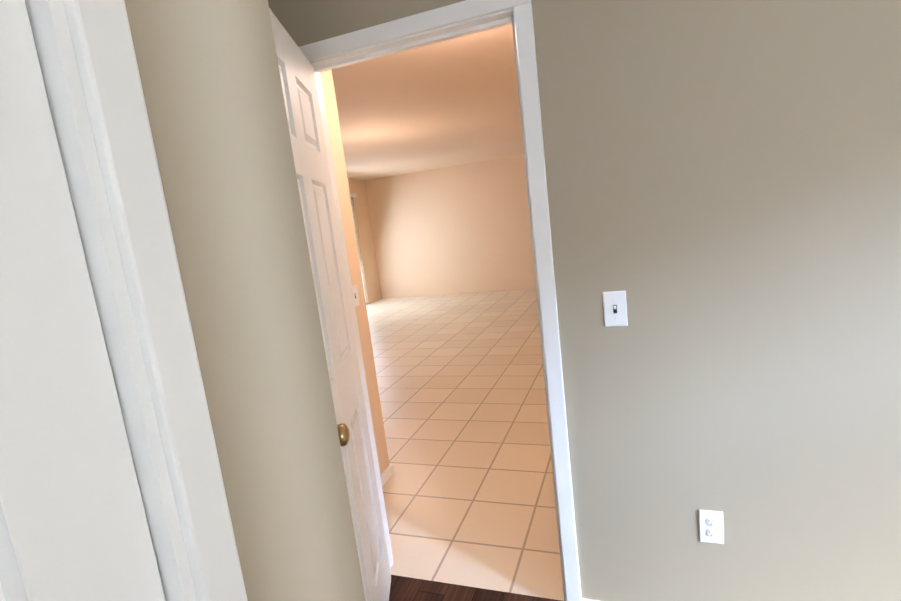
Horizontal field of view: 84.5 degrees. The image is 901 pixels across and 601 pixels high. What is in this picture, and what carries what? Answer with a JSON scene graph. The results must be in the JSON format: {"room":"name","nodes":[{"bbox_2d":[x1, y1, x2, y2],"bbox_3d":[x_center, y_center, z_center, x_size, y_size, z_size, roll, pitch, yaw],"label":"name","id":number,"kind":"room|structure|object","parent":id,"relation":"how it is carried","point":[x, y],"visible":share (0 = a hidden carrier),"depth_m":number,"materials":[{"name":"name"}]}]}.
{"room":"empty bedroom","nodes":[
{"label":"empty bedroom","id":0,"kind":"room"},
{"bbox_2d":[124,0,365,600],"bbox_3d":[-0.686,0.392,-0.429,0.100,2.440,2.696,-3,10,20],"label":"wall","id":1,"kind":"structure","parent":0,"point":[209,73],"depth_m":0.65,"materials":[{"name":"beige paint"}]},
{"bbox_2d":[0,0,165,600],"bbox_3d":[-0.419,0.440,0.197,0.066,2.050,0.743,-3,10,20],"label":"closet door","id":2,"kind":"structure","parent":1,"relation":"in","point":[73,523],"depth_m":0.44,"materials":[{"name":"white wood"}]},
{"bbox_2d":[25,0,196,600],"bbox_3d":[-0.573,0.506,-0.140,0.102,2.098,1.534,-3,10,20],"label":"door frame","id":3,"kind":"structure","parent":1,"relation":"attached to","point":[48,20],"depth_m":0.48,"materials":[{"name":"white wood"}]},
{"bbox_2d":[63,0,247,600],"bbox_3d":[-0.521,0.482,-0.163,0.016,2.140,1.630,-3,10,20],"label":"trim","id":4,"kind":"structure","parent":1,"relation":"attached to","point":[102,41],"depth_m":0.50,"materials":[{"name":"white wood"}]},
{"bbox_2d":[320,69,389,474],"bbox_3d":[-2.260,0.012,3.061,3.500,2.440,0.726,-3,10,20],"label":"wall","id":5,"kind":"structure","parent":0,"point":[344,185],"depth_m":2.75,"materials":[{"name":"beige paint"}]},
{"bbox_2d":[352,285,359,306],"bbox_3d":[-0.516,-0.025,2.704,0.018,0.114,0.070,-3,10,20],"label":"light switch","id":6,"kind":"object","parent":5,"relation":"attached to","point":[355,295],"visible":0.71,"depth_m":2.71,"materials":[{"name":"white plastic"}]},
{"bbox_2d":[380,464,393,485],"bbox_3d":[-0.474,1.082,2.650,0.013,0.056,0.739,-3,10,20],"label":"baseboard","id":7,"kind":"structure","parent":5,"relation":"attached to","point":[387,473],"depth_m":2.90,"materials":[{"name":"white wood"}]},
{"bbox_2d":[352,179,383,302],"bbox_3d":[-2.841,-0.533,6.838,0.100,2.440,7.536,-3,10,20],"label":"wall","id":8,"kind":"structure","parent":0,"point":[361,189],"depth_m":9.98,"materials":[{"name":"beige paint"}]},
{"bbox_2d":[350,198,367,304],"bbox_3d":[-2.095,-0.782,8.898,0.060,2.095,1.792,-3,10,20],"label":"sliding door","id":9,"kind":"structure","parent":8,"relation":"in","point":[359,251],"depth_m":9.69,"materials":[{"name":"white"}]},
{"bbox_2d":[332,24,523,179],"bbox_3d":[-0.576,-1.911,5.747,5.250,0.080,7.536,-3,10,20],"label":"ceiling","id":10,"kind":"structure","parent":0,"point":[448,103],"depth_m":4.32,"materials":[{"name":"beige paint"}]},
{"bbox_2d":[364,155,535,298],"bbox_3d":[0.798,-1.380,9.386,5.010,2.440,0.100,-3,10,20],"label":"wall","id":11,"kind":"structure","parent":0,"point":[462,229],"depth_m":9.60,"materials":[{"name":"beige paint"}]},
{"bbox_2d":[389,581,514,600],"bbox_3d":[0.980,1.454,-0.336,4.300,0.060,3.764,-3,10,20],"label":"floor","id":12,"kind":"structure","parent":0,"point":[399,591],"depth_m":1.98,"materials":[{"name":"wood"}]},
{"bbox_2d":[366,289,562,587],"bbox_3d":[-0.283,0.550,6.147,5.250,0.060,7.536,-3,10,20],"label":"floor","id":13,"kind":"structure","parent":0,"point":[468,487],"depth_m":3.40,"materials":[{"name":"tile"}]},
{"bbox_2d":[391,575,560,600],"bbox_3d":[0.080,1.184,1.984,0.800,0.060,0.035,-3,10,20],"label":"threshold","id":14,"kind":"structure","parent":0,"point":[466,589],"depth_m":1.98,"materials":[{"name":"wood"}]},
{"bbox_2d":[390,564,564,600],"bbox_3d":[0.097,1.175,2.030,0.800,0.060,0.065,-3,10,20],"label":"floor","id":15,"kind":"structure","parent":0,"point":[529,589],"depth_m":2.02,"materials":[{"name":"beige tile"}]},
{"bbox_2d":[268,0,900,600],"bbox_3d":[1.425,-0.135,1.268,4.400,2.440,0.100,-3,10,20],"label":"wall","id":16,"kind":"structure","parent":0,"point":[724,188],"depth_m":1.46,"materials":[{"name":"beige paint"}]},
{"bbox_2d":[269,8,390,600],"bbox_3d":[-0.368,0.229,1.555,0.173,2.030,0.762,-7,9,-1],"label":"entry door","id":17,"kind":"structure","parent":16,"relation":"in","point":[299,89],"depth_m":1.61,"materials":[{"name":"white wood"}]},
{"bbox_2d":[299,0,581,600],"bbox_3d":[-0.036,0.112,1.840,0.880,2.115,0.132,-3,10,20],"label":"door frame","id":18,"kind":"structure","parent":16,"relation":"attached to","point":[461,11],"depth_m":1.64,"materials":[{"name":"white wood"}]},
{"bbox_2d":[582,598,598,600],"bbox_3d":[1.981,1.019,1.245,3.210,0.056,0.013,-3,10,20],"label":"baseboard","id":19,"kind":"structure","parent":16,"relation":"attached to","point":[584,599],"depth_m":1.77,"materials":[{"name":"white wood"}]},
{"bbox_2d":[603,291,627,326],"bbox_3d":[0.518,0.028,1.562,0.070,0.114,0.018,-3,10,20],"label":"light switch","id":20,"kind":"object","parent":16,"relation":"attached to","point":[615,307],"visible":1,"depth_m":1.56,"materials":[{"name":"white plastic"}]},
{"bbox_2d":[699,510,723,543],"bbox_3d":[0.839,0.729,1.596,0.070,0.114,0.009,-3,10,20],"label":"outlet","id":21,"kind":"object","parent":16,"relation":"attached to","point":[711,529],"visible":1,"depth_m":1.59,"materials":[{"name":"white plastic"}]}
]}

